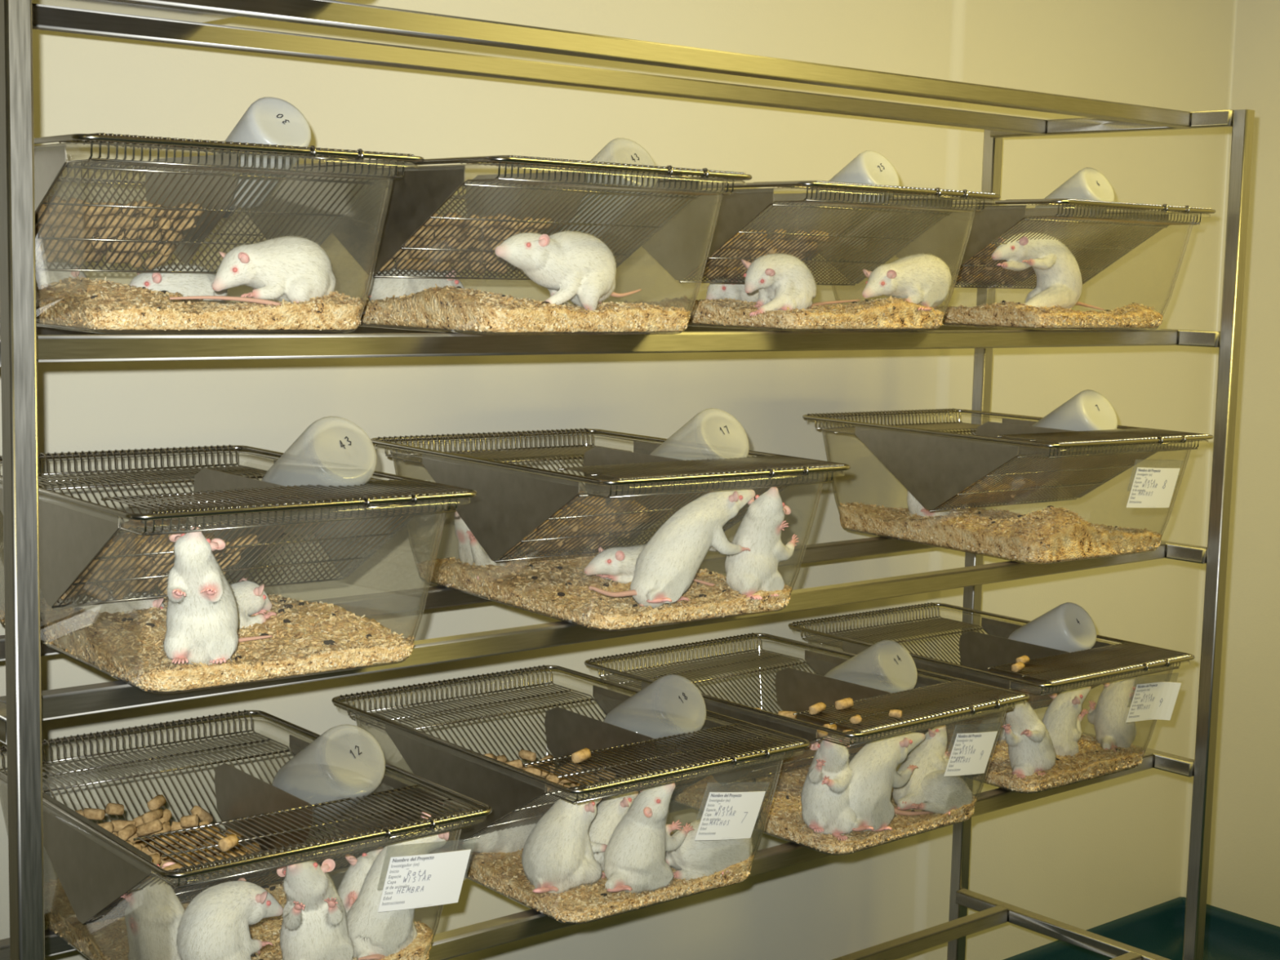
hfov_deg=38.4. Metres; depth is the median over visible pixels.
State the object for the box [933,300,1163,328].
wood shavings
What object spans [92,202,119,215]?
feed pellet
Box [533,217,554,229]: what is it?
feed pellet
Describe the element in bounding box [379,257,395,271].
feed pellet
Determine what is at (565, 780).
feed pellet
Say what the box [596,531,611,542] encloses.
feed pellet
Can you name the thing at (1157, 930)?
floor
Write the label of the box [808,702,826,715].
feed pellet
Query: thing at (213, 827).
feed pellet
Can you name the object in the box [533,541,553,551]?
feed pellet
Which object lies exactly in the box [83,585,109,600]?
feed pellet
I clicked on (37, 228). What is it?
feed pellet
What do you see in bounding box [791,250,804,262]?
feed pellet
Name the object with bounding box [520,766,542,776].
feed pellet
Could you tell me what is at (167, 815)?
feed pellet
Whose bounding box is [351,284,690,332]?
wood shavings
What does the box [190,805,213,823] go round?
feed pellet
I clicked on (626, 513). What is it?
feed pellet
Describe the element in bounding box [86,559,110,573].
feed pellet
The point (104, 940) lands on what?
wood shavings
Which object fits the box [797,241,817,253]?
feed pellet
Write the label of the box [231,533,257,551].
feed pellet
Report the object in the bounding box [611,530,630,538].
feed pellet
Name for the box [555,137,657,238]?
water bottle
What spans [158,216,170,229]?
feed pellet
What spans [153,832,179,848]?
feed pellet
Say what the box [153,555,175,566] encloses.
feed pellet
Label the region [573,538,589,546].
feed pellet
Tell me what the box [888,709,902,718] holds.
feed pellet
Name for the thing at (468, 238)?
feed pellet
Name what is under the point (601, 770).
feed pellet
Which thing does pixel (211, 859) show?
feed pellet
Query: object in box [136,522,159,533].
feed pellet
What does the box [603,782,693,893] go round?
rat
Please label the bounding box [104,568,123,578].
feed pellet
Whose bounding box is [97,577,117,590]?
feed pellet
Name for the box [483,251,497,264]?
feed pellet
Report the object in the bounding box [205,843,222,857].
feed pellet
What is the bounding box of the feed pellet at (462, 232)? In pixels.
[448,224,466,242]
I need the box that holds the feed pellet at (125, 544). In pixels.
[104,540,128,553]
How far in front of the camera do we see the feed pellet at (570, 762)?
2.39 m
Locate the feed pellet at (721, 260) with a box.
[714,256,727,266]
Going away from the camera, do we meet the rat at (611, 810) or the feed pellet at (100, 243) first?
the feed pellet at (100, 243)
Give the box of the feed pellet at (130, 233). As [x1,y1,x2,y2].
[123,229,137,239]
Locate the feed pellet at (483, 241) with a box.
[473,240,490,252]
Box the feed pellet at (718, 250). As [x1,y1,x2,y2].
[705,248,721,261]
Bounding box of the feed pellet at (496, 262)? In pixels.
[484,261,507,273]
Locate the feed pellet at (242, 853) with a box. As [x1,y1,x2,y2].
[225,850,247,857]
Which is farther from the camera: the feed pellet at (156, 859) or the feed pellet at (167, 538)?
the feed pellet at (167, 538)
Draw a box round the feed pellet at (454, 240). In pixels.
[444,236,457,248]
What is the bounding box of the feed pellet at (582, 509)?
[578,507,596,518]
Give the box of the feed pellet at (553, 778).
[546,771,562,791]
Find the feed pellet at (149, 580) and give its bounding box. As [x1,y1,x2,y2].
[144,573,161,582]
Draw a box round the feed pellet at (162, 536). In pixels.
[149,534,167,545]
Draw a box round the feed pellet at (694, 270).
[684,266,700,278]
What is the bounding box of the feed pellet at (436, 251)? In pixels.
[426,249,450,261]
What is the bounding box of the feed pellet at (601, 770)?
[596,769,615,779]
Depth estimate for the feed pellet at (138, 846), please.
1.98 m
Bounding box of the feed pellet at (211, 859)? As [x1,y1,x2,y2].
[201,856,228,866]
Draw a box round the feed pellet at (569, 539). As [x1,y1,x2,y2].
[562,533,582,544]
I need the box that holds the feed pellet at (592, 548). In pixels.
[589,539,599,549]
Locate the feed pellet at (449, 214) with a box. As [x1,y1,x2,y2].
[444,212,465,226]
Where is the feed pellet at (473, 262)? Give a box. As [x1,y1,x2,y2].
[470,261,486,274]
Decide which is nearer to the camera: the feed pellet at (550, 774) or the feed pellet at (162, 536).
the feed pellet at (162, 536)
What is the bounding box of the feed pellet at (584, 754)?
[571,747,591,763]
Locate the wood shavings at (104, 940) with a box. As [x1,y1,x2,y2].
[44,868,433,959]
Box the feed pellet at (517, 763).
[504,759,523,768]
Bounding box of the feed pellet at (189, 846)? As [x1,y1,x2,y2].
[183,844,207,859]
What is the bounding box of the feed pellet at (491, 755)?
[484,753,497,759]
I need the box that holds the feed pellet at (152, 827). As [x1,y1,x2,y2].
[136,819,163,836]
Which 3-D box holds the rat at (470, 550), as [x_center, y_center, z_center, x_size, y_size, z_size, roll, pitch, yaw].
[-0.203,0.084,2.384,0.074,0.096,0.086,-4,8,-37]
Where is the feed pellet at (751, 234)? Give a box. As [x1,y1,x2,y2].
[744,229,763,240]
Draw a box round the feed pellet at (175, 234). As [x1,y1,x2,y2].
[164,230,183,240]
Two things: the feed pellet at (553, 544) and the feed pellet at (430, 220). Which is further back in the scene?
the feed pellet at (553, 544)
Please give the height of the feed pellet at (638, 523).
0.021 m
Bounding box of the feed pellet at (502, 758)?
[496,755,506,762]
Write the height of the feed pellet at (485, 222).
0.015 m
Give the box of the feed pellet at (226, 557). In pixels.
[216,554,239,569]
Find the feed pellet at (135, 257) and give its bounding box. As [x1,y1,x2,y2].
[128,249,142,267]
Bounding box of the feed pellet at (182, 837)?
[168,834,190,849]
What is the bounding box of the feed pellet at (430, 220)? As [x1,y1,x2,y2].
[424,213,441,225]
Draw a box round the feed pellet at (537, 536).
[528,535,543,546]
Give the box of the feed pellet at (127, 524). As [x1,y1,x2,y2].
[120,520,134,542]
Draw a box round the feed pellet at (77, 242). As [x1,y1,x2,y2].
[66,236,91,252]
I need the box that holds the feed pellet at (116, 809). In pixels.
[105,803,124,816]
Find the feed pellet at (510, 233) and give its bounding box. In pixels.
[500,229,522,240]
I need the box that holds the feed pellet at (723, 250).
[716,248,739,257]
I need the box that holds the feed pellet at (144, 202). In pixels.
[137,200,157,217]
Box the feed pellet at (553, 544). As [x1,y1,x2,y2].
[551,542,574,550]
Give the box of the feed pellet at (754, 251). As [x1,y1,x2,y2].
[750,250,765,258]
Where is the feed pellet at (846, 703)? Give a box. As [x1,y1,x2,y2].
[834,697,853,710]
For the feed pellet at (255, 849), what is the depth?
2.07 m
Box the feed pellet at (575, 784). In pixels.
[574,771,595,785]
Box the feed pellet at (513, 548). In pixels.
[503,546,516,555]
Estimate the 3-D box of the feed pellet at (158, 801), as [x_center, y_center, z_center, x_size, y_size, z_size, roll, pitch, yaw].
[-0.556,0.371,2.116,0.014,0.014,0.028,2,7,6]
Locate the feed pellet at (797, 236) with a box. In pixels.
[795,230,810,242]
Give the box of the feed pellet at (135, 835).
[125,832,147,844]
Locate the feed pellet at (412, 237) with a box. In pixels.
[403,235,423,247]
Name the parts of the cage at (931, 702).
plate, wire lid, divider plate, plate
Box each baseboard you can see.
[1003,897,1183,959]
[1182,897,1279,959]
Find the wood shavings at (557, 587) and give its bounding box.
[415,546,791,630]
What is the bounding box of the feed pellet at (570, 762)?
[557,761,577,773]
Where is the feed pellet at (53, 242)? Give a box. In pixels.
[44,239,68,253]
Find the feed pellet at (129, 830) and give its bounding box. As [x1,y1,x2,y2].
[117,824,137,840]
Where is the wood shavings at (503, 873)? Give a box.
[428,788,754,922]
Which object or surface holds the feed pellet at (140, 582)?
in the cage at (73, 531)
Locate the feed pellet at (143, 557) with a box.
[133,552,153,570]
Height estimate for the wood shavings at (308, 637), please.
0.043 m
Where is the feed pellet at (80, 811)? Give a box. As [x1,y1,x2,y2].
[75,808,84,816]
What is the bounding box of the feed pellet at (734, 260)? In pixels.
[726,259,740,268]
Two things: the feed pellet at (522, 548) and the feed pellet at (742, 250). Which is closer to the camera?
the feed pellet at (522, 548)
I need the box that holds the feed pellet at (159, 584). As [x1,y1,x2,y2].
[155,579,168,595]
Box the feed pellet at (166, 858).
[160,848,191,862]
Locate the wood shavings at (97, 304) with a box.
[35,276,364,330]
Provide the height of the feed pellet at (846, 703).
0.014 m
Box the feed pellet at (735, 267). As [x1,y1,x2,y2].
[726,266,740,278]
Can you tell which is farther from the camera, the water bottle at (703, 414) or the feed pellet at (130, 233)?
the water bottle at (703, 414)
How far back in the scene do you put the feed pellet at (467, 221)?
2.07 m
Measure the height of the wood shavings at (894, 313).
0.045 m
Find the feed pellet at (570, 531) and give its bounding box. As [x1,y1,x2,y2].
[560,527,573,536]
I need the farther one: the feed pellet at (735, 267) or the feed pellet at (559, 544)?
the feed pellet at (735, 267)
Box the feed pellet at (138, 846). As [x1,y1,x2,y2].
[133,843,141,850]
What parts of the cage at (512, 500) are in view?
plate, wire lid, divider plate, plate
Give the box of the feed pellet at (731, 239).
[719,238,733,249]
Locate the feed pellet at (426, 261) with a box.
[413,259,437,270]
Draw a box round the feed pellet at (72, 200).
[66,197,95,216]
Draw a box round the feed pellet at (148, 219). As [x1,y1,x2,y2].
[124,216,154,230]
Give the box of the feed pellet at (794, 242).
[784,240,804,250]
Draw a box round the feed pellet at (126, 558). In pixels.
[108,556,135,570]
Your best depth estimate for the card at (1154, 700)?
2.88 m
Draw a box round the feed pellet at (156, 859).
[148,853,161,865]
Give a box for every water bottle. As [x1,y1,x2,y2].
[215,97,311,217]
[261,416,376,538]
[271,724,385,830]
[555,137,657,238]
[603,674,706,759]
[649,408,749,508]
[817,150,899,235]
[824,640,917,700]
[1007,602,1096,652]
[1031,389,1117,450]
[1034,167,1114,221]
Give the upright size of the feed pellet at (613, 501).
0.016 m
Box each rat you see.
[35,261,86,287]
[71,583,164,613]
[120,862,185,959]
[129,262,227,303]
[161,526,272,666]
[168,235,337,306]
[175,877,283,959]
[230,577,276,628]
[276,857,355,959]
[337,846,383,915]
[346,811,448,959]
[364,262,464,302]
[453,511,506,580]
[454,822,536,853]
[494,229,641,310]
[520,788,607,893]
[584,544,645,583]
[588,488,755,608]
[588,791,638,871]
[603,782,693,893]
[665,817,753,879]
[693,486,799,599]
[705,275,759,302]
[741,253,859,315]
[800,736,857,840]
[848,732,924,832]
[862,252,951,311]
[892,722,951,815]
[902,769,973,814]
[906,490,950,516]
[977,714,1006,741]
[991,231,1104,310]
[997,688,1057,778]
[1042,686,1090,756]
[1086,675,1137,751]
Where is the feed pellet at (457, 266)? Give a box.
[453,257,471,271]
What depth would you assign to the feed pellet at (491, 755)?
2.38 m
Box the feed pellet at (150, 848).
[146,840,164,852]
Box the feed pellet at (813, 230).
[808,229,828,241]
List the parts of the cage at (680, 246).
plate, divider plate, wire lid, plate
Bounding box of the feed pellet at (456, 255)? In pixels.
[445,247,460,261]
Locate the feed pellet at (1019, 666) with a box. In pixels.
[1011,662,1025,671]
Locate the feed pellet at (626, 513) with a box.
[619,513,636,524]
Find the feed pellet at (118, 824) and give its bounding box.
[111,819,136,832]
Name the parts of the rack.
rail, rail, post, shelf rail, shelf rail, shelf rail, shelf rail, shelf rail, shelf rail, shelf rail, shelf rail, shelf rail, post, rail, rail, shelf rail, rail, rail, rail, post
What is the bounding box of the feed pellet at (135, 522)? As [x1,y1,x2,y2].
[128,519,142,528]
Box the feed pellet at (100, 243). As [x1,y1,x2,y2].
[92,236,106,252]
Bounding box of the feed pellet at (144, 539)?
[127,537,148,551]
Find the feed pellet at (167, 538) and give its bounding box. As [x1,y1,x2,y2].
[151,529,176,542]
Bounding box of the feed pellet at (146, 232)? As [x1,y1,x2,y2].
[141,228,161,240]
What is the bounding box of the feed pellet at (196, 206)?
[182,203,202,217]
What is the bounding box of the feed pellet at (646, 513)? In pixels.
[635,512,648,524]
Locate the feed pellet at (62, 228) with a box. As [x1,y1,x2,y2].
[51,226,76,239]
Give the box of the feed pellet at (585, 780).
[579,779,595,785]
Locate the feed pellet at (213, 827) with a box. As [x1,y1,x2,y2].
[198,826,219,839]
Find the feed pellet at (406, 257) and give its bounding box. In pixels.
[391,248,411,259]
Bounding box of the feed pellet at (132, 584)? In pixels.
[115,571,137,586]
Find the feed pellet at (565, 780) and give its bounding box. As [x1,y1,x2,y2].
[560,772,578,783]
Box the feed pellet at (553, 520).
[551,519,568,530]
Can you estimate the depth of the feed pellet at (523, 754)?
2.45 m
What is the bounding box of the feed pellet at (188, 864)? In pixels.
[181,862,201,870]
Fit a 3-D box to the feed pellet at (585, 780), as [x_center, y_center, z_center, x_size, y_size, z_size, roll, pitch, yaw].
[-0.064,0.377,2.274,0.013,0.015,0.020,6,8,36]
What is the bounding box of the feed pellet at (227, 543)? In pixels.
[210,537,235,553]
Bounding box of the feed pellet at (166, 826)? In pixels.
[149,822,171,841]
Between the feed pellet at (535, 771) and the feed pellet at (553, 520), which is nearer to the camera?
the feed pellet at (553, 520)
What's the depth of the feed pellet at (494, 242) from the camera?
2.15 m
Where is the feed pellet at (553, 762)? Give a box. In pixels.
[548,761,555,773]
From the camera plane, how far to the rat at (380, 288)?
2.15 m
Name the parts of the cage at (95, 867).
plate, wire lid, divider plate, plate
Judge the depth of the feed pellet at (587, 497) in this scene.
2.35 m
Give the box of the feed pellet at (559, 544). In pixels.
[545,534,565,547]
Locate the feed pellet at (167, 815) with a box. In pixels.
[159,808,172,823]
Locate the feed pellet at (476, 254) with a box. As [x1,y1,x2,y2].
[466,250,483,262]
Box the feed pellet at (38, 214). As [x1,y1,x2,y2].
[35,211,63,226]
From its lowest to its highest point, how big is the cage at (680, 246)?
0.191 m
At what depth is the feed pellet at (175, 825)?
2.06 m
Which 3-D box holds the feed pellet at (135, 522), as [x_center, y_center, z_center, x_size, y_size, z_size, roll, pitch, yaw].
[-0.563,0.050,2.043,0.014,0.022,0.029,2,7,8]
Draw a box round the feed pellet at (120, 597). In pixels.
[111,583,129,599]
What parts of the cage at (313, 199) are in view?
plate, divider plate, wire lid, plate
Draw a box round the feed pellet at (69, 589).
[60,586,83,599]
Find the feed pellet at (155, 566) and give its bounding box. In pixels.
[144,560,169,573]
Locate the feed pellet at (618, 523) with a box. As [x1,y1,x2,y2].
[608,523,622,532]
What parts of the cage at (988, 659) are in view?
plate, wire lid, divider plate, plate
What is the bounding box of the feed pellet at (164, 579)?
[160,573,168,585]
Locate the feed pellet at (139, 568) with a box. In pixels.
[124,564,144,580]
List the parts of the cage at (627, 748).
plate, wire lid, divider plate, plate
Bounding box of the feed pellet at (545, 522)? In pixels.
[536,520,549,528]
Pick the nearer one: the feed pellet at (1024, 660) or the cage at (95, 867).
the cage at (95, 867)
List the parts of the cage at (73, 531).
plate, wire lid, divider plate, plate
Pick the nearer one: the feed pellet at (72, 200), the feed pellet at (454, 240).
the feed pellet at (72, 200)
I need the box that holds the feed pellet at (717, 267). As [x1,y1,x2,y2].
[711,266,728,276]
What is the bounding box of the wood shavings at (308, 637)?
[0,591,413,691]
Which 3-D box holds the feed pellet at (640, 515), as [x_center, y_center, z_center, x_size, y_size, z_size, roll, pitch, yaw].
[-0.003,0.036,2.284,0.014,0.018,0.028,-4,9,-42]
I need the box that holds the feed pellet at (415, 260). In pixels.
[395,258,419,270]
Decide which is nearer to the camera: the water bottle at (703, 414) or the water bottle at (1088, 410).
the water bottle at (703, 414)
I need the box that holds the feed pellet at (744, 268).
[739,259,752,270]
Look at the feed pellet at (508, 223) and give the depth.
2.11 m
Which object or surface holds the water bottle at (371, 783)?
in the cage at (95, 867)
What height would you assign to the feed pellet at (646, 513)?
0.014 m
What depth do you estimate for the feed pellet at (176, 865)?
1.92 m
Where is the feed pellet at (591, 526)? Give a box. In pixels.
[590,523,608,533]
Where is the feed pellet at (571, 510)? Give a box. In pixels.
[561,508,577,521]
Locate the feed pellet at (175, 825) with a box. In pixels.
[170,821,192,835]
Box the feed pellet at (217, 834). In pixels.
[213,833,239,846]
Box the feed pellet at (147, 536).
[131,532,151,542]
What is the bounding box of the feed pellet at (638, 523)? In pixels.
[622,523,639,531]
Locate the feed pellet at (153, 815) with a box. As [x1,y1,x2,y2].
[141,808,163,823]
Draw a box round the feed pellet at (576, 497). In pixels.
[569,491,584,502]
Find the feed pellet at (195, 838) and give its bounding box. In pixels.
[189,829,206,846]
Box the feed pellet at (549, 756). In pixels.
[539,754,553,766]
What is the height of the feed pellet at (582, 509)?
0.015 m
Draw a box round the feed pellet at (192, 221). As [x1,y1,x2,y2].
[173,217,196,232]
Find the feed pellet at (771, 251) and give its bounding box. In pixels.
[761,236,776,254]
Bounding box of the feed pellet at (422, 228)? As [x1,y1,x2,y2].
[413,226,435,239]
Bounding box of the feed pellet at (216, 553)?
[212,551,222,559]
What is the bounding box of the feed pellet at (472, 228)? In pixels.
[468,226,484,240]
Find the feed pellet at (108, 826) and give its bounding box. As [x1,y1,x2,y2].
[97,822,114,832]
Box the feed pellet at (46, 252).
[36,248,57,262]
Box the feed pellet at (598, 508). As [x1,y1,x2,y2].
[594,505,616,519]
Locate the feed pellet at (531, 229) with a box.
[523,228,541,234]
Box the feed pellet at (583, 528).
[577,522,594,534]
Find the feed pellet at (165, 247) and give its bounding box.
[160,242,176,256]
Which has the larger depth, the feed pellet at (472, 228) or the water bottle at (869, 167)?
the water bottle at (869, 167)
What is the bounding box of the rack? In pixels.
[0,0,1254,959]
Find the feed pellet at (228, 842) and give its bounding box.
[217,834,238,851]
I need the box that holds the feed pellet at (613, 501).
[609,497,620,512]
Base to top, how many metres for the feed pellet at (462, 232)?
0.022 m
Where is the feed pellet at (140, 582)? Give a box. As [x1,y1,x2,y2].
[128,579,155,592]
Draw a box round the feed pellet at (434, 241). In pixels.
[422,238,441,248]
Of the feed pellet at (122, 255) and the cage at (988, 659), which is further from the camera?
the cage at (988, 659)
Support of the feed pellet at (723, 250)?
in the cage at (680, 246)
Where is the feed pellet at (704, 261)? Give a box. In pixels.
[697,258,715,266]
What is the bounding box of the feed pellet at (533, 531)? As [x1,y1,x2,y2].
[526,528,537,539]
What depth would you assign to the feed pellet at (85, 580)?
1.89 m
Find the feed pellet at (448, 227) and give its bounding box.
[433,225,453,239]
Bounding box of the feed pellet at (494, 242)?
[490,240,503,249]
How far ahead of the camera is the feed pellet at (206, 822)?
2.10 m
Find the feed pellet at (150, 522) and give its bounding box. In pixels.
[146,520,166,526]
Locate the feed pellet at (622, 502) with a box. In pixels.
[620,500,639,511]
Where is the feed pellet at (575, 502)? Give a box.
[569,500,587,513]
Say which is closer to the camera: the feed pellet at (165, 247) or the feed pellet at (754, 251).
the feed pellet at (165, 247)
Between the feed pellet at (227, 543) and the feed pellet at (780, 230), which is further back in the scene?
the feed pellet at (780, 230)
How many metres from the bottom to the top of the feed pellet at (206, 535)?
0.014 m
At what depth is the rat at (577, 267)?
2.07 m
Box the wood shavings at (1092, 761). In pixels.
[906,719,1144,792]
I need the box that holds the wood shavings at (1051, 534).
[838,502,1162,562]
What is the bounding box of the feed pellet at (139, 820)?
[133,813,143,826]
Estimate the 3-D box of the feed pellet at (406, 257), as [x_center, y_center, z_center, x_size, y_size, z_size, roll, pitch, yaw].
[-0.276,-0.259,2.096,0.032,0.015,0.012,4,7,24]
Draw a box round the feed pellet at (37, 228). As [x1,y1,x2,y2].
[35,224,52,237]
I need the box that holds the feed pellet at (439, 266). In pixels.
[435,261,451,272]
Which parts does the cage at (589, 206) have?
plate, divider plate, wire lid, plate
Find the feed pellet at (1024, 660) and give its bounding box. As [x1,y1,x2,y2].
[1015,655,1029,664]
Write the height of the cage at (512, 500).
0.191 m
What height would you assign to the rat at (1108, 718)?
0.130 m
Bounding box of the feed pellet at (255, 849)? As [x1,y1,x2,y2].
[234,841,261,853]
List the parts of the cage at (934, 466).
plate, wire lid, divider plate, plate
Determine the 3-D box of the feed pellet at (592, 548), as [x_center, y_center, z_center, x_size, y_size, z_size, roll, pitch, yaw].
[-0.058,0.079,2.357,0.013,0.018,0.032,2,7,5]
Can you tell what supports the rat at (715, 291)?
on the wood shavings at (894, 313)
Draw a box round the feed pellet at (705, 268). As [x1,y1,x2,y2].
[697,266,715,279]
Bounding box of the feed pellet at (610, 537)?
[599,537,617,546]
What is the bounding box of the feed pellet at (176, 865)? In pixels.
[161,862,181,880]
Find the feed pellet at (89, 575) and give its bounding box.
[80,568,106,581]
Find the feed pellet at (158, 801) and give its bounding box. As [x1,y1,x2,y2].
[146,794,166,810]
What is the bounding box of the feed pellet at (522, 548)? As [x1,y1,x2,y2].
[520,545,531,551]
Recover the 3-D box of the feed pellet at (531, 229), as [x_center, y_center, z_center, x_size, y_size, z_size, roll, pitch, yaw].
[-0.128,-0.290,2.167,0.013,0.015,0.019,7,9,42]
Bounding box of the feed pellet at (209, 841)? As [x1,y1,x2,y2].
[197,840,213,847]
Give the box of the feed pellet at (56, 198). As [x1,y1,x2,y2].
[47,195,67,213]
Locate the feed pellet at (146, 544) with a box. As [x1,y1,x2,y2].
[140,542,172,557]
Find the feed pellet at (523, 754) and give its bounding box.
[518,749,536,761]
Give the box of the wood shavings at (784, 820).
[647,764,977,853]
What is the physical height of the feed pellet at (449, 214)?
0.015 m
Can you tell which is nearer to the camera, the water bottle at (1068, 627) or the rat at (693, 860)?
the rat at (693, 860)
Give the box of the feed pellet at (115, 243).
[111,240,135,252]
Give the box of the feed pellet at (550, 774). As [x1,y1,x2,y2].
[546,770,555,779]
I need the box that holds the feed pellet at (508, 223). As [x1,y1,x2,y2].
[496,213,519,230]
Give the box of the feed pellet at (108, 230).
[97,226,122,241]
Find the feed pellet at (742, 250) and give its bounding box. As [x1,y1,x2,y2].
[737,248,751,257]
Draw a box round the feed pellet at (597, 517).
[582,516,602,526]
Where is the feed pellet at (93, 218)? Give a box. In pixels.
[84,215,105,227]
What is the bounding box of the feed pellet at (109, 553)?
[97,546,119,560]
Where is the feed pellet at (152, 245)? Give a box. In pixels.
[135,241,157,253]
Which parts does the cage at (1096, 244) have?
plate, divider plate, wire lid, plate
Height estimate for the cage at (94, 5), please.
0.191 m
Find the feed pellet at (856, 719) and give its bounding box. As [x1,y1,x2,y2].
[848,714,862,724]
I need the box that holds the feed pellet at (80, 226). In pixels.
[53,211,84,230]
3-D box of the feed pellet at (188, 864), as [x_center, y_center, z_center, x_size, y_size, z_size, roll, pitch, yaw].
[-0.468,0.408,1.932,0.032,0.018,0.013,-4,8,-39]
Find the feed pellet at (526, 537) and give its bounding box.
[515,536,530,546]
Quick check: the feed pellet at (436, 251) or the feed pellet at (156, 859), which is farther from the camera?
the feed pellet at (436, 251)
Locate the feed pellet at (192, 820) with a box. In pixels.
[179,813,199,827]
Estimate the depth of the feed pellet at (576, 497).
2.38 m
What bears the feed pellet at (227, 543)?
in the cage at (73, 531)
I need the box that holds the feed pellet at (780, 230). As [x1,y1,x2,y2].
[771,229,786,239]
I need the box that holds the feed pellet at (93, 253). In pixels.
[80,250,101,262]
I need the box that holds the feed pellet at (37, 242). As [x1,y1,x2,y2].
[35,239,44,251]
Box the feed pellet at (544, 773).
[540,764,549,776]
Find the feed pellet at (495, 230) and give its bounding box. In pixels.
[481,226,503,240]
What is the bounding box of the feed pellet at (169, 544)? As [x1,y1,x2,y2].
[163,542,174,555]
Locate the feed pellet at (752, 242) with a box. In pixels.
[748,240,762,250]
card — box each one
[377,848,471,911]
[694,791,765,840]
[943,731,997,776]
[1125,681,1181,722]
[1126,466,1179,507]
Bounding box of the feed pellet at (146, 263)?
[143,252,172,270]
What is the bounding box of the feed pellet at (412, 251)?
[410,247,429,257]
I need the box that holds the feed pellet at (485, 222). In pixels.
[475,215,498,228]
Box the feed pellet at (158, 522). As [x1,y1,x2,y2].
[155,520,169,527]
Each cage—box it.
[0,444,477,693]
[0,709,492,959]
[31,0,235,22]
[34,133,424,333]
[331,664,809,924]
[332,155,751,335]
[368,427,850,631]
[584,632,1029,855]
[641,180,1000,332]
[787,602,1195,793]
[802,408,1213,564]
[831,198,1215,330]
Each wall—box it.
[0,0,1235,959]
[1182,0,1279,926]
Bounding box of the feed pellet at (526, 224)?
[514,217,533,231]
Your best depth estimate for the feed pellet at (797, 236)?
2.49 m
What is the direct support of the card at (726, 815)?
attached to the cage at (627, 748)
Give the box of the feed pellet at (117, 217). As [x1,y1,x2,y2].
[104,214,132,227]
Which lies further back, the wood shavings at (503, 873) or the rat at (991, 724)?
the rat at (991, 724)
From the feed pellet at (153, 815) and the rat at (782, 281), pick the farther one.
the rat at (782, 281)
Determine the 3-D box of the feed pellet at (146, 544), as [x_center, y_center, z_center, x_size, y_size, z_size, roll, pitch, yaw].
[-0.493,0.071,1.875,0.032,0.016,0.013,0,7,-12]
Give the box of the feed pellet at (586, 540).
[578,533,598,544]
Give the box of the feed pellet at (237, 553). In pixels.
[228,550,241,560]
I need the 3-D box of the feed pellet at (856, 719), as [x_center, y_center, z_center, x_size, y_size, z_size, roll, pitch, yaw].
[0.282,0.312,2.397,0.014,0.011,0.017,5,8,31]
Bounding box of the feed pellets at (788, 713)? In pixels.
[35,199,1035,915]
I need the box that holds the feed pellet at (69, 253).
[53,249,82,265]
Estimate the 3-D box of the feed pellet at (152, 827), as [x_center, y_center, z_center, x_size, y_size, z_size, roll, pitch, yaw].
[-0.537,0.381,2.014,0.032,0.023,0.013,3,7,17]
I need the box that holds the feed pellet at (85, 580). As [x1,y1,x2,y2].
[70,577,94,591]
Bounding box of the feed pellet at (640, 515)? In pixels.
[626,500,648,516]
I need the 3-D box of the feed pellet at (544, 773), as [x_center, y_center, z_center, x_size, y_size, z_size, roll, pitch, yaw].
[-0.122,0.369,2.338,0.013,0.014,0.019,1,7,-1]
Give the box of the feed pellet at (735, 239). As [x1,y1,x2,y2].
[730,237,750,250]
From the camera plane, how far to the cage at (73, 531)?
1.91 m
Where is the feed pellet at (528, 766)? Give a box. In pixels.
[526,762,539,767]
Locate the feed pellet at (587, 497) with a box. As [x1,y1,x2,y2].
[581,496,605,506]
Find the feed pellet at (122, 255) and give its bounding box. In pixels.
[105,251,128,263]
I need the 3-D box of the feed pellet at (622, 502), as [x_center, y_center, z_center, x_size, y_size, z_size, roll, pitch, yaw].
[-0.012,0.032,2.330,0.013,0.015,0.029,6,8,36]
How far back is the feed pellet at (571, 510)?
2.22 m
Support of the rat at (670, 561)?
on the wood shavings at (557, 587)
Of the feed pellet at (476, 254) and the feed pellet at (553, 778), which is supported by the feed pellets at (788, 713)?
the feed pellet at (553, 778)
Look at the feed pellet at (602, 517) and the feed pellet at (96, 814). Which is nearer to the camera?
the feed pellet at (96, 814)
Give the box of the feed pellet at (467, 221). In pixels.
[463,214,480,227]
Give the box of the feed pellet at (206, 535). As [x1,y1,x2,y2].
[202,532,214,539]
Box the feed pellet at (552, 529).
[537,525,560,537]
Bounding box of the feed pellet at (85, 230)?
[75,226,97,238]
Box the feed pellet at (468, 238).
[453,235,477,253]
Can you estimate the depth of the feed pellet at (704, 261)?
2.47 m
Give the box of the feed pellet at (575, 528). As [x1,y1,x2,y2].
[568,519,579,532]
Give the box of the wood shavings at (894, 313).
[613,294,944,328]
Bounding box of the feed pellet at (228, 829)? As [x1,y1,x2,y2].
[225,828,243,842]
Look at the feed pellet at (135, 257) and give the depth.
2.00 m
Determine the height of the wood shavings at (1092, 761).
0.040 m
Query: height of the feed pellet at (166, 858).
0.014 m
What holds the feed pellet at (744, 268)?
in the cage at (680, 246)
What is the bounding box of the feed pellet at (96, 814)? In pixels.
[83,808,105,820]
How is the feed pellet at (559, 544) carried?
in the cage at (512, 500)
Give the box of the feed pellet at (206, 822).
[190,820,208,835]
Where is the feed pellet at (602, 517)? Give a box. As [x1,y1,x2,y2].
[601,517,617,524]
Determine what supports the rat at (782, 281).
on the wood shavings at (894, 313)

